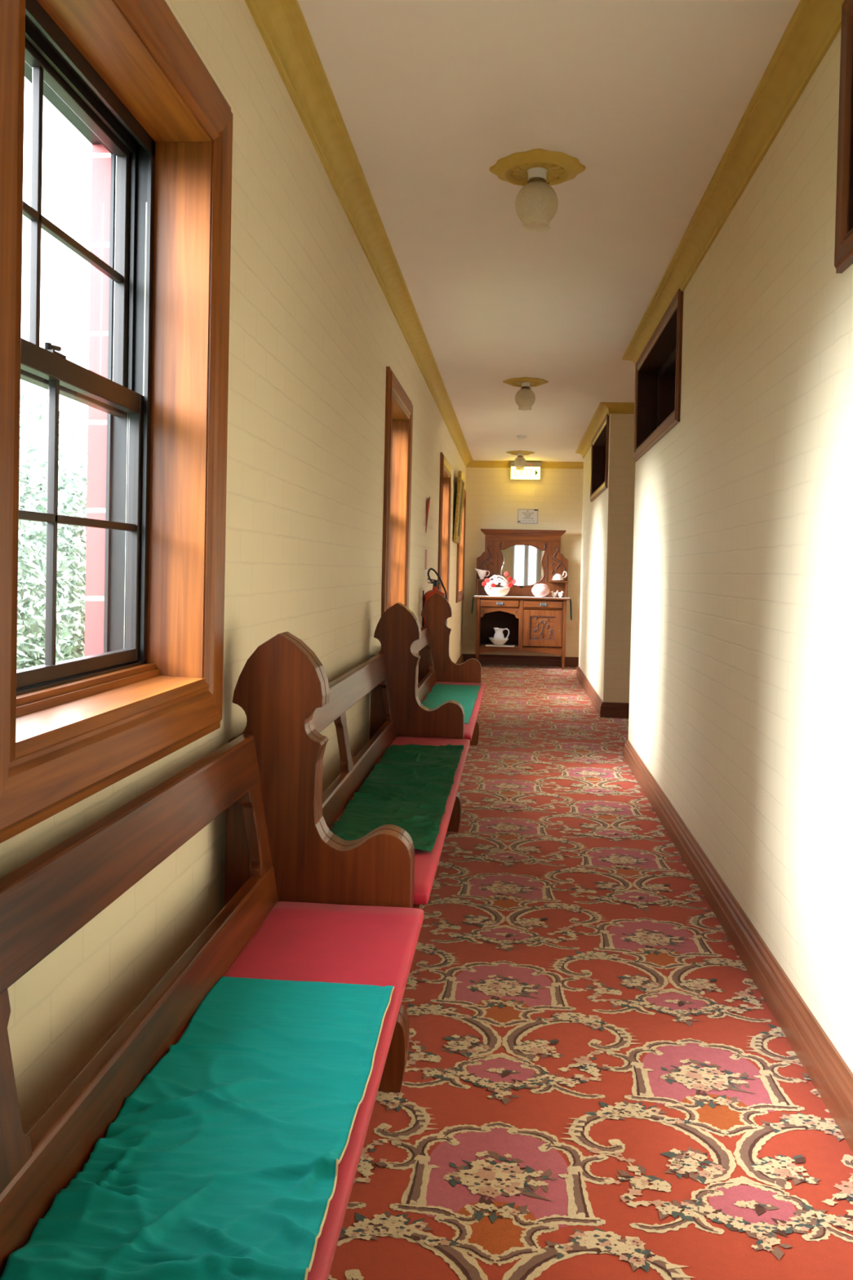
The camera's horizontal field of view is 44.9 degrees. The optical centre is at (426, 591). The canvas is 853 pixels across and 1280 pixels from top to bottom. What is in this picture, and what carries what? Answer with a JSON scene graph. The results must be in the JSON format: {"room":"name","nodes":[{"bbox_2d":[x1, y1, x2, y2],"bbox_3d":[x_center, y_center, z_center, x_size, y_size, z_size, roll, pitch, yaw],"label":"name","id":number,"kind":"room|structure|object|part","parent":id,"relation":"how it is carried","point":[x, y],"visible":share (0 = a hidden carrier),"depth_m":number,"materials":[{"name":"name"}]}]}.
{"room":"hallway","nodes":[
{"label":"hallway","id":0,"kind":"room"},
{"bbox_2d":[0,0,466,1133],"bbox_3d":[-0.431,-0.180,4.802,0.260,3.300,19.500,1,1,5],"label":"wall","id":1,"kind":"structure","parent":0,"point":[314,334],"depth_m":2.97,"materials":[{"name":"paint"}]},
{"bbox_2d":[0,0,232,843],"bbox_3d":[-0.675,-0.402,1.903,0.320,1.471,1.146,1,1,5],"label":"window","id":2,"kind":"structure","parent":1,"relation":"in","point":[147,684],"depth_m":2.27,"materials":[{"name":"brown wood"}]},
{"bbox_3d":[-0.575,-0.389,1.383,0.030,1.471,0.128,1,1,5],"label":"casing","id":3,"kind":"part","parent":2,"relation":"part of","materials":[{"name":"brown wood"}]},
{"bbox_3d":[-0.719,-0.689,1.901,0.026,0.604,0.852,1,1,5],"label":"sash","id":4,"kind":"part","parent":2,"relation":"part of","materials":[{"name":"black wood"}]},
{"bbox_3d":[-0.692,-0.136,1.909,0.026,0.597,0.852,1,1,5],"label":"sash","id":5,"kind":"part","parent":2,"relation":"part of","materials":[{"name":"wood"}]},
{"bbox_3d":[-0.708,-0.413,1.906,0.093,1.187,0.882,1,1,5],"label":"frame","id":6,"kind":"part","parent":2,"relation":"part of","materials":[{"name":"black wood"}]},
{"bbox_3d":[-0.618,0.192,1.909,0.155,0.038,0.890,1,1,5],"label":"sill","id":7,"kind":"part","parent":2,"relation":"part of","materials":[{"name":"brown wood"}]},
{"bbox_3d":[-0.545,0.272,1.905,0.030,0.128,1.146,1,1,5],"label":"casing","id":8,"kind":"part","parent":2,"relation":"part of","materials":[{"name":"brown wood"}]},
{"bbox_3d":[-0.516,-1.070,1.876,0.030,0.128,1.146,1,1,5],"label":"casing","id":9,"kind":"part","parent":2,"relation":"part of","materials":[{"name":"brown wood"}]},
{"bbox_3d":[-0.487,-0.408,2.397,0.030,1.471,0.128,1,1,5],"label":"casing","id":10,"kind":"part","parent":2,"relation":"part of","materials":[{"name":"brown wood"}]},
{"bbox_2d":[381,366,413,615],"bbox_3d":[-0.310,-0.483,6.131,0.320,1.471,1.176,1,1,5],"label":"window","id":11,"kind":"structure","parent":1,"relation":"in","point":[398,406],"depth_m":6.57,"materials":[{"name":"brown wood"}]},
{"bbox_3d":[-0.210,-0.469,5.597,0.030,1.471,0.128,1,1,5],"label":"casing","id":12,"kind":"part","parent":11,"relation":"part of","materials":[{"name":"brown wood"}]},
{"bbox_3d":[-0.151,-1.151,6.105,0.030,0.128,1.176,1,1,5],"label":"casing","id":13,"kind":"part","parent":11,"relation":"part of","materials":[{"name":"brown wood"}]},
{"bbox_3d":[-0.120,-0.489,6.641,0.030,1.471,0.128,1,1,5],"label":"casing","id":14,"kind":"part","parent":11,"relation":"part of","materials":[{"name":"brown wood"}]},
{"bbox_2d":[244,0,583,468],"bbox_3d":[1.220,-1.537,4.508,3.015,0.084,19.250,1,1,5],"label":"trim","id":15,"kind":"structure","parent":1,"relation":"attached to","point":[282,24],"depth_m":3.80,"materials":[{"name":"paint"}]},
{"bbox_2d":[424,548,426,575],"bbox_3d":[-0.006,-0.234,8.188,0.004,0.215,0.140,1,1,5],"label":"sign","id":16,"kind":"object","parent":1,"relation":"attached to","point":[425,554],"visible":1,"depth_m":8.16,"materials":[{"name":"white paint"}]},
{"bbox_3d":[-0.004,-0.256,8.187,0.001,0.158,0.120,1,1,5],"label":"red panel","id":17,"kind":"part","parent":16,"relation":"part of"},
{"bbox_2d":[425,496,430,531],"bbox_3d":[0.013,-0.604,8.171,0.032,0.285,0.168,1,1,1],"label":"sign","id":18,"kind":"object","parent":1,"relation":"attached to","point":[428,499],"visible":1,"depth_m":8.09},
{"bbox_2d":[422,568,447,626],"bbox_3d":[0.067,0.155,8.028,0.194,0.678,0.173,1,1,5],"label":"fire extinguisher","id":19,"kind":"object","parent":1,"relation":"attached to","point":[427,595],"visible":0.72,"depth_m":7.99,"materials":[{"name":"red metal"}]},
{"bbox_2d":[437,452,452,602],"bbox_3d":[0.036,-0.559,10.126,0.320,1.471,1.256,1,1,5],"label":"window","id":20,"kind":"structure","parent":1,"relation":"in","point":[445,490],"depth_m":10.61,"materials":[{"name":"brown wood"}]},
{"bbox_3d":[0.132,-0.545,9.552,0.030,1.471,0.128,1,1,5],"label":"casing","id":21,"kind":"part","parent":20,"relation":"part of","materials":[{"name":"brown wood"}]},
{"bbox_3d":[0.195,-1.227,10.099,0.030,0.128,1.256,1,1,5],"label":"casing","id":22,"kind":"part","parent":20,"relation":"part of","materials":[{"name":"brown wood"}]},
{"bbox_3d":[0.229,-0.566,10.675,0.030,1.471,0.128,1,1,5],"label":"casing","id":23,"kind":"part","parent":20,"relation":"part of","materials":[{"name":"brown wood"}]},
{"bbox_2d":[453,471,465,543],"bbox_3d":[0.379,-0.962,11.935,0.079,0.800,0.780,1,1,5],"label":"picture frame","id":24,"kind":"object","parent":1,"relation":"attached to","point":[460,483],"visible":1,"depth_m":11.57,"materials":[{"name":"gold metal"}]},
{"bbox_2d":[457,481,462,535],"bbox_3d":[0.377,-0.962,11.936,0.036,0.650,0.630,1,1,5],"label":"painting","id":25,"kind":"object","parent":24,"relation":"attached to","point":[460,511],"depth_m":12.23},
{"bbox_2d":[455,488,466,603],"bbox_3d":[0.300,-0.617,13.184,0.320,1.471,1.356,1,1,5],"label":"window","id":26,"kind":"structure","parent":1,"relation":"in","point":[460,547],"depth_m":13.72,"materials":[{"name":"brown wood"}]},
{"bbox_3d":[0.392,-0.602,12.560,0.030,1.471,0.128,1,1,5],"label":"casing","id":27,"kind":"part","parent":26,"relation":"part of","materials":[{"name":"brown wood"}]},
{"bbox_3d":[0.430,0.057,13.185,0.030,0.128,1.356,1,1,5],"label":"casing","id":28,"kind":"part","parent":26,"relation":"part of","materials":[{"name":"brown wood"}]},
{"bbox_3d":[0.497,-0.626,13.783,0.030,1.471,0.128,1,1,5],"label":"casing","id":29,"kind":"part","parent":26,"relation":"part of","materials":[{"name":"brown wood"}]},
{"bbox_2d":[462,467,583,657],"bbox_3d":[2.128,-0.322,14.241,3.215,3.300,0.250,1,1,5],"label":"wall","id":30,"kind":"structure","parent":0,"point":[494,499],"depth_m":14.17,"materials":[{"name":"paint"}]},
{"bbox_2d":[517,508,538,524],"bbox_3d":[1.389,-1.035,14.162,0.284,0.204,0.005,1,1,5],"label":"notice","id":31,"kind":"object","parent":30,"relation":"attached to","point":[525,516],"visible":1,"depth_m":14.16,"materials":[{"name":"paper"}]},
{"bbox_2d":[297,0,800,462],"bbox_3d":[1.193,-1.704,4.507,3.475,0.250,19.750,1,1,5],"label":"ceiling","id":32,"kind":"structure","parent":0,"point":[649,96],"depth_m":3.72,"materials":[{"name":"paint"}]},
{"bbox_2d":[506,450,534,470],"bbox_3d":[1.180,-1.647,13.018,0.324,0.221,0.324,0,2,-40],"label":"ceiling light","id":33,"kind":"object","parent":32,"relation":"hanging from","point":[520,463],"visible":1,"depth_m":12.96,"materials":[{"name":"glass"}]},
{"bbox_3d":[1.180,-1.620,13.018,0.160,0.167,0.160,1,1,5],"label":"lamp shade","id":34,"kind":"part","parent":33,"relation":"part of","materials":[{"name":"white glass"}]},
{"bbox_2d":[516,435,526,439],"bbox_3d":[1.057,-1.711,11.451,0.108,0.034,0.108,1,1,5],"label":"smoke detector","id":35,"kind":"object","parent":32,"relation":"attached to","point":[520,437],"visible":1,"depth_m":11.41,"materials":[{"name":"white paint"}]},
{"bbox_2d":[502,377,548,410],"bbox_3d":[0.782,-1.554,8.175,0.324,0.221,0.324,0,2,-40],"label":"ceiling light","id":36,"kind":"object","parent":32,"relation":"hanging from","point":[525,397],"visible":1,"depth_m":8.12,"materials":[{"name":"glass"}]},
{"bbox_3d":[0.781,-1.528,8.176,0.160,0.167,0.160,1,1,5],"label":"lamp shade","id":37,"kind":"part","parent":36,"relation":"part of","materials":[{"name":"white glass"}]},
{"bbox_2d":[510,462,541,479],"bbox_3d":[1.343,-1.639,13.998,0.410,0.226,0.090,1,1,5],"label":"exit sign","id":38,"kind":"object","parent":32,"relation":"attached to","point":[531,470],"visible":0.96,"depth_m":13.96,"materials":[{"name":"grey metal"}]},
{"bbox_2d":[488,148,586,232],"bbox_3d":[0.412,-1.472,3.862,0.324,0.221,0.324,0,2,-40],"label":"ceiling light","id":39,"kind":"object","parent":32,"relation":"hanging from","point":[536,203],"visible":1,"depth_m":3.81,"materials":[{"name":"glass"}]},
{"bbox_3d":[0.411,-1.445,3.862,0.160,0.167,0.160,1,1,5],"label":"lamp shade","id":40,"kind":"part","parent":39,"relation":"part of","materials":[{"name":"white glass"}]},
{"bbox_2d":[328,664,852,1279],"bbox_3d":[1.161,1.207,4.622,3.048,0.003,19.362,1,1,5],"label":"floor","id":41,"kind":"structure","parent":0,"point":[597,1084],"depth_m":2.66,"materials":[{"name":"red carpet"}]},
{"bbox_2d":[0,632,412,1278],"bbox_3d":[-0.364,0.687,1.312,0.481,1.116,2.540,1,1,5],"label":"pew","id":42,"kind":"object","parent":41,"relation":"on","point":[265,776],"visible":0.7,"depth_m":1.93,"materials":[{"name":"brown wood"}]},
{"bbox_3d":[-0.537,0.431,1.322,0.051,0.116,2.466,1,1,5],"label":"rail","id":43,"kind":"part","parent":42,"relation":"part of","materials":[{"name":"brown wood"}]},
{"bbox_3d":[-0.484,0.791,1.324,0.065,0.198,2.466,1,1,5],"label":"rail","id":44,"kind":"part","parent":42,"relation":"part of","materials":[{"name":"brown wood"}]},
{"bbox_2d":[174,901,423,1279],"bbox_3d":[-0.295,0.797,1.308,0.369,0.031,2.437,1,1,5],"label":"seat cushion","id":45,"kind":"object","parent":42,"relation":"on","point":[299,941],"visible":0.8,"depth_m":2.16,"materials":[{"name":"red fabric"}]},
{"bbox_2d":[0,976,394,1279],"bbox_3d":[-0.312,0.768,1.113,0.353,0.034,1.838,1,1,5],"label":"cloth","id":46,"kind":"object","parent":45,"relation":"on","point":[221,1163],"visible":1,"depth_m":1.43,"materials":[{"name":"teal fabric"}]},
{"bbox_3d":[-0.266,0.663,2.554,0.463,1.116,0.047,1,1,5],"label":"panel","id":47,"kind":"part","parent":42,"relation":"part of","materials":[{"name":"brown wood"}]},
{"bbox_2d":[238,602,463,1076],"bbox_3d":[-0.145,0.638,3.847,0.481,1.116,2.540,1,1,5],"label":"pew","id":48,"kind":"object","parent":41,"relation":"on","point":[389,675],"visible":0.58,"depth_m":4.86,"materials":[{"name":"brown wood"}]},
{"bbox_3d":[-0.318,0.383,3.857,0.051,0.116,2.466,1,1,5],"label":"rail","id":49,"kind":"part","parent":48,"relation":"part of","materials":[{"name":"brown wood"}]},
{"bbox_3d":[-0.265,0.743,3.859,0.065,0.198,2.466,1,1,5],"label":"rail","id":50,"kind":"part","parent":48,"relation":"part of","materials":[{"name":"brown wood"}]},
{"bbox_2d":[329,736,470,904],"bbox_3d":[-0.076,0.749,3.843,0.369,0.031,2.437,1,1,5],"label":"seat cushion","id":51,"kind":"object","parent":48,"relation":"on","point":[426,863],"visible":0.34,"depth_m":3.23,"materials":[{"name":"red fabric"}]},
{"bbox_2d":[330,743,463,852],"bbox_3d":[-0.071,0.715,3.865,0.346,0.036,1.804,1,1,5],"label":"cloth","id":52,"kind":"object","parent":51,"relation":"on","point":[409,788],"visible":0.94,"depth_m":3.67,"materials":[{"name":"green fabric"}]},
{"bbox_3d":[-0.047,0.614,5.089,0.463,1.116,0.047,1,1,5],"label":"panel","id":53,"kind":"part","parent":48,"relation":"part of","materials":[{"name":"brown wood"}]},
{"bbox_3d":[-0.099,0.779,3.845,0.381,0.027,2.486,1,1,5],"label":"seat","id":54,"kind":"part","parent":48,"relation":"part of","materials":[{"name":"brown wood"}]},
{"bbox_2d":[377,592,481,817],"bbox_3d":[0.074,0.590,6.382,0.481,1.116,2.540,1,1,5],"label":"pew","id":55,"kind":"object","parent":41,"relation":"on","point":[435,664],"visible":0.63,"depth_m":7.60,"materials":[{"name":"brown wood"}]},
{"bbox_3d":[-0.099,0.334,6.392,0.051,0.116,2.466,1,1,5],"label":"rail","id":56,"kind":"part","parent":55,"relation":"part of","materials":[{"name":"brown wood"}]},
{"bbox_3d":[-0.046,0.695,6.394,0.065,0.198,2.466,1,1,5],"label":"rail","id":57,"kind":"part","parent":55,"relation":"part of","materials":[{"name":"brown wood"}]},
{"bbox_3d":[0.172,0.566,7.624,0.463,1.116,0.047,1,1,5],"label":"panel","id":58,"kind":"part","parent":55,"relation":"part of","materials":[{"name":"brown wood"}]},
{"bbox_2d":[421,681,485,741],"bbox_3d":[0.143,0.700,6.378,0.369,0.031,2.437,1,1,5],"label":"seat cushion","id":59,"kind":"object","parent":55,"relation":"on","point":[468,727],"visible":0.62,"depth_m":6.26,"materials":[{"name":"red fabric"}]},
{"bbox_2d":[421,684,479,724],"bbox_3d":[0.144,0.678,6.436,0.339,0.011,1.844,1,1,5],"label":"cloth","id":60,"kind":"object","parent":59,"relation":"on","point":[466,695],"visible":0.69,"depth_m":6.67,"materials":[{"name":"teal fabric"}]},
{"bbox_2d":[474,528,568,669],"bbox_3d":[1.281,0.087,13.927,1.250,1.858,0.458,1,1,5],"label":"sideboard","id":61,"kind":"object","parent":41,"relation":"on","point":[531,557],"visible":0.94,"depth_m":14.03,"materials":[{"name":"brown wood"}]},
{"bbox_2d":[471,595,479,613],"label":"table runner","id":62,"kind":"object","parent":61,"relation":"on","point":[475,595],"depth_m":13.80,"materials":[{"name":"fabric"}]},
{"bbox_3d":[0.687,-0.050,13.989,0.032,0.206,0.031,1,1,5],"label":"turned post","id":63,"kind":"part","parent":61,"relation":"part of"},
{"bbox_3d":[0.685,0.543,13.808,0.045,0.925,0.045,1,1,5],"label":"leg","id":64,"kind":"part","parent":61,"relation":"part of","materials":[{"name":"brown wood"}]},
{"bbox_3d":[0.718,0.536,14.181,0.045,0.925,0.045,1,1,5],"label":"leg","id":65,"kind":"part","parent":61,"relation":"part of","materials":[{"name":"brown wood"}]},
{"bbox_2d":[474,568,489,579],"bbox_3d":[0.754,-0.244,14.027,0.189,0.148,0.118,2,1,33],"label":"jug","id":66,"kind":"object","parent":61,"relation":"on","point":[482,573],"visible":1,"depth_m":13.99,"materials":[{"name":"white ceramic"}]},
{"bbox_2d":[484,595,514,596],"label":"table runner","id":67,"kind":"object","parent":61,"relation":"on","point":[484,596],"depth_m":13.81,"materials":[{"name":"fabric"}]},
{"bbox_2d":[484,575,510,595],"bbox_3d":[0.950,-0.083,13.841,0.347,0.280,0.213,1,1,5],"label":"flower basket","id":68,"kind":"object","parent":67,"relation":"on","point":[495,591],"visible":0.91,"depth_m":13.78,"materials":[{"name":"white ceramic"}]},
{"bbox_2d":[497,577,502,582],"bbox_3d":[0.969,-0.152,13.726,0.066,0.069,0.020,1,1,-3],"label":"flower","id":69,"kind":"object","parent":68,"relation":"in","point":[499,580],"visible":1,"depth_m":13.72,"materials":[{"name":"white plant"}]},
{"bbox_3d":[0.973,0.155,13.737,0.090,0.040,0.024,1,1,5],"label":"handle","id":70,"kind":"part","parent":61,"relation":"part of","materials":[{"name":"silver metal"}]},
{"bbox_2d":[484,644,515,646],"bbox_3d":[0.989,0.721,13.887,0.395,0.011,0.231,1,1,5],"label":"lace doily","id":71,"kind":"object","parent":61,"relation":"on","point":[486,645],"visible":0.99,"depth_m":13.80,"materials":[{"name":"fabric"}]},
{"bbox_2d":[488,636,508,645],"bbox_3d":[0.973,0.666,13.883,0.276,0.098,0.276,1,1,5],"label":"bowl","id":72,"kind":"object","parent":71,"relation":"on","point":[500,642],"visible":0.98,"depth_m":13.79,"materials":[{"name":"ceramic"}]},
{"bbox_2d":[493,627,509,638],"bbox_3d":[0.994,0.593,13.868,0.200,0.214,0.148,2,1,34],"label":"jug","id":73,"kind":"object","parent":72,"relation":"in","point":[499,633],"visible":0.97,"depth_m":13.83,"materials":[{"name":"ceramic"}]},
{"bbox_3d":[0.975,0.156,13.761,0.513,0.090,0.024,1,1,5],"label":"drawer","id":74,"kind":"part","parent":61,"relation":"part of","materials":[{"name":"brown wood"}]},
{"bbox_2d":[479,643,562,649],"bbox_3d":[1.267,0.737,13.940,1.110,0.022,0.378,1,1,5],"label":"shelf","id":75,"kind":"object","parent":61,"relation":"attached to","point":[482,646],"depth_m":13.75,"materials":[{"name":"wood"}]},
{"bbox_3d":[1.258,0.442,13.761,0.056,0.695,0.046,1,1,5],"label":"post","id":76,"kind":"part","parent":61,"relation":"part of","materials":[{"name":"brown wood"}]},
{"bbox_3d":[1.266,0.104,13.756,1.100,0.020,0.042,1,1,5],"label":"rail","id":77,"kind":"part","parent":61,"relation":"part of","materials":[{"name":"wood"}]},
{"bbox_3d":[1.263,0.218,13.758,1.100,0.013,0.042,1,1,5],"label":"drawer rail","id":78,"kind":"part","parent":61,"relation":"part of","materials":[{"name":"brown wood"}]},
{"bbox_2d":[500,544,544,587],"bbox_3d":[1.304,-0.347,14.073,0.622,0.604,0.006,1,1,5],"label":"mirror","id":79,"kind":"object","parent":61,"relation":"attached to","point":[525,563],"depth_m":14.07,"materials":[{"name":"silver metal"}]},
{"bbox_3d":[1.303,-0.347,14.066,0.636,0.617,0.014,1,1,5],"label":"mirror frame","id":80,"kind":"part","parent":61,"relation":"part of","materials":[{"name":"brown wood"}]},
{"bbox_3d":[1.311,-0.805,14.037,1.154,0.078,0.100,1,1,5],"label":"cornice","id":81,"kind":"part","parent":61,"relation":"part of","materials":[{"name":"brown wood"}]},
{"bbox_3d":[1.544,0.484,13.720,0.513,0.485,0.024,1,1,5],"label":"door","id":82,"kind":"part","parent":61,"relation":"part of","materials":[{"name":"brown wood"}]},
{"bbox_3d":[1.543,0.484,13.716,0.343,0.315,0.009,1,1,5],"label":"panel moulding","id":83,"kind":"part","parent":61,"relation":"part of","materials":[{"name":"brown wood"}]},
{"bbox_3d":[1.544,0.484,13.724,0.349,0.321,0.008,1,1,5],"label":"door panel","id":84,"kind":"part","parent":61,"relation":"part of","materials":[{"name":"brown wood"}]},
{"bbox_3d":[1.550,0.170,13.711,0.513,0.090,0.024,1,1,5],"label":"drawer","id":85,"kind":"part","parent":61,"relation":"part of","materials":[{"name":"brown wood"}]},
{"bbox_2d":[548,580,568,582],"bbox_3d":[1.783,-0.137,13.948,0.265,0.017,0.160,1,1,5],"label":"shelf","id":86,"kind":"object","parent":61,"relation":"attached to","point":[549,581],"depth_m":14.02,"materials":[{"name":"brown wood"}]},
{"bbox_2d":[552,571,567,580],"bbox_3d":[1.778,-0.215,13.937,0.173,0.131,0.173,0,2,-40],"label":"teacup","id":87,"kind":"object","parent":61,"relation":"on","point":[557,576],"visible":1,"depth_m":13.89,"materials":[{"name":"white ceramic"}]},
{"bbox_3d":[1.858,0.563,14.083,0.045,0.925,0.045,1,1,5],"label":"leg","id":88,"kind":"part","parent":61,"relation":"part of","materials":[{"name":"brown wood"}]},
{"bbox_2d":[553,597,572,620],"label":"table runner","id":89,"kind":"object","parent":61,"relation":"on","point":[571,605],"depth_m":13.71,"materials":[{"name":"fabric"}]},
{"bbox_2d":[531,583,550,597],"bbox_3d":[1.525,-0.021,13.782,0.244,0.183,0.244,1,1,5],"label":"pot","id":90,"kind":"object","parent":89,"relation":"on","point":[540,590],"visible":1,"depth_m":13.70,"materials":[{"name":"white ceramic"}]},
{"bbox_3d":[1.527,-0.097,13.780,0.184,0.031,0.184,1,1,5],"label":"lid","id":91,"kind":"part","parent":90,"relation":"part of","materials":[{"name":"white ceramic"}]},
{"bbox_2d":[551,591,557,597],"bbox_3d":[1.702,0.028,13.768,0.106,0.094,0.036,1,1,-7],"label":"bird figurine","id":92,"kind":"object","parent":89,"relation":"on","point":[553,594],"visible":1,"depth_m":13.76,"materials":[{"name":"white ceramic"}]},
{"bbox_2d":[556,590,564,597],"bbox_3d":[1.782,0.030,13.761,0.106,0.094,0.036,2,1,36],"label":"bird figurine","id":93,"kind":"object","parent":89,"relation":"on","point":[560,594],"visible":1,"depth_m":13.75,"materials":[{"name":"white ceramic"}]},
{"bbox_3d":[1.826,0.570,13.710,0.045,0.925,0.045,1,1,5],"label":"leg","id":94,"kind":"part","parent":61,"relation":"part of","materials":[{"name":"brown wood"}]},
{"bbox_3d":[1.883,-0.022,13.887,0.032,0.206,0.031,1,1,5],"label":"turned post","id":95,"kind":"part","parent":61,"relation":"part of","materials":[{"name":"brown wood"}]},
{"bbox_2d":[578,414,610,701],"bbox_3d":[1.889,-0.305,11.009,0.250,2.790,3.630,1,1,5],"label":"wall","id":96,"kind":"structure","parent":0,"point":[595,513],"depth_m":10.70,"materials":[{"name":"paint"}]},
{"bbox_2d":[590,413,609,502],"bbox_3d":[1.793,-1.291,10.236,0.194,0.680,1.900,1,1,5],"label":"window","id":97,"kind":"structure","parent":96,"relation":"in","point":[600,442],"depth_m":11.10,"materials":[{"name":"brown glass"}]},
{"bbox_3d":[1.787,-1.310,11.152,0.024,0.680,0.075,1,1,5],"label":"casing","id":98,"kind":"part","parent":97,"relation":"part of","materials":[{"name":"brown wood"}]},
{"bbox_3d":[1.702,-0.991,10.249,0.024,0.075,1.900,1,1,5],"label":"casing","id":99,"kind":"part","parent":97,"relation":"part of","materials":[{"name":"brown wood"}]},
{"bbox_3d":[1.715,-1.595,10.237,0.024,0.075,1.900,1,1,5],"label":"casing","id":100,"kind":"part","parent":97,"relation":"part of","materials":[{"name":"brown wood"}]},
{"bbox_3d":[1.630,-1.276,9.334,0.024,0.680,0.075,1,1,5],"label":"casing","id":101,"kind":"part","parent":97,"relation":"part of","materials":[{"name":"brown wood"}]},
{"bbox_2d":[576,665,629,718],"bbox_3d":[2.466,1.036,10.985,1.520,0.135,3.682,1,1,5],"label":"baseboard","id":102,"kind":"object","parent":96,"relation":"attached to","point":[604,709],"visible":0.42,"depth_m":9.23,"materials":[{"name":"brown wood"}]},
{"bbox_2d":[575,402,635,458],"bbox_3d":[2.488,-1.644,10.932,1.594,0.084,3.830,1,1,5],"label":"trim","id":103,"kind":"structure","parent":96,"relation":"attached to","point":[604,408],"depth_m":9.70,"materials":[{"name":"paint"}]},
{"bbox_2d":[603,413,635,702],"bbox_3d":[1.737,-0.270,9.200,0.260,2.790,0.003,1,1,5],"label":"wall","id":104,"kind":"structure","parent":0,"point":[621,494],"depth_m":9.20,"materials":[{"name":"paint"}]},
{"bbox_2d":[628,27,852,1072],"bbox_3d":[1.027,-0.115,1.038,0.250,2.790,12.250,1,1,5],"label":"wall","id":105,"kind":"structure","parent":0,"point":[741,686],"depth_m":3.30,"materials":[{"name":"paint"}]},
{"bbox_2d":[455,653,852,1152],"bbox_3d":[1.161,1.143,4.564,3.015,0.135,19.250,1,1,5],"label":"baseboard","id":106,"kind":"structure","parent":105,"relation":"attached to","point":[828,1073],"depth_m":3.25,"materials":[{"name":"brown wood"}]},
{"bbox_2d":[633,288,683,461],"bbox_3d":[1.438,-1.213,6.127,0.194,0.680,1.890,1,1,5],"label":"window","id":107,"kind":"structure","parent":105,"relation":"in","point":[658,374],"depth_m":6.53,"materials":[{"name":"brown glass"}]},
{"bbox_3d":[1.431,-1.232,7.038,0.024,0.680,0.075,1,1,5],"label":"casing","id":108,"kind":"part","parent":107,"relation":"part of","materials":[{"name":"brown wood"}]},
{"bbox_3d":[1.347,-0.912,6.141,0.024,0.075,1.890,1,1,5],"label":"casing","id":109,"kind":"part","parent":107,"relation":"part of","materials":[{"name":"brown wood"}]},
{"bbox_3d":[1.360,-1.517,6.128,0.024,0.075,1.890,1,1,5],"label":"casing","id":110,"kind":"part","parent":107,"relation":"part of","materials":[{"name":"brown wood"}]},
{"bbox_3d":[1.500,-1.211,6.122,0.030,0.522,1.732,1,1,5],"label":"sash","id":111,"kind":"part","parent":107,"relation":"part of","materials":[{"name":"brown wood"}]},
{"bbox_3d":[1.536,-1.219,6.540,0.001,0.440,0.800,1,1,5],"label":"glass pane","id":112,"kind":"part","parent":107,"relation":"part of","materials":[{"name":"black glass"}]},
{"bbox_3d":[1.275,-1.197,5.230,0.024,0.680,0.075,1,1,5],"label":"casing","id":113,"kind":"part","parent":107,"relation":"part of","materials":[{"name":"brown wood"}]},
{"bbox_2d":[622,0,844,366],"bbox_3d":[1.630,-1.454,1.011,1.594,0.084,12.350,1,1,5],"label":"trim","id":114,"kind":"structure","parent":105,"relation":"attached to","point":[814,25],"depth_m":3.48,"materials":[{"name":"paint"}]},
{"bbox_2d":[834,0,852,273],"bbox_3d":[1.050,-1.127,1.635,0.194,0.680,1.950,1,1,5],"label":"window","id":115,"kind":"structure","parent":105,"relation":"in","point":[843,255],"depth_m":2.56,"materials":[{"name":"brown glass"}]},
{"bbox_3d":[0.958,-0.827,1.648,0.024,0.075,1.950,1,1,5],"label":"casing","id":116,"kind":"part","parent":115,"relation":"part of","materials":[{"name":"brown wood"}]},
{"bbox_3d":[0.971,-1.431,1.635,0.024,0.075,1.950,1,1,5],"label":"casing","id":117,"kind":"part","parent":115,"relation":"part of","materials":[{"name":"brown wood"}]},
{"label":"outside","id":118,"kind":"structure","parent":0,"visible":0},
{"bbox_3d":[-2.767,1.577,3.281,22.000,0.150,38.000,1,1,5],"label":"ground","id":119,"kind":"structure","parent":118,"visible":0},
{"bbox_2d":[16,386,88,669],"bbox_3d":[-2.521,0.064,6.258,1.089,2.761,24.134,1,1,5],"label":"trees","id":120,"kind":"object","parent":119,"relation":"on","point":[33,473],"visible":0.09,"depth_m":6.74,"materials":[{"name":"green plant"}]}
]}

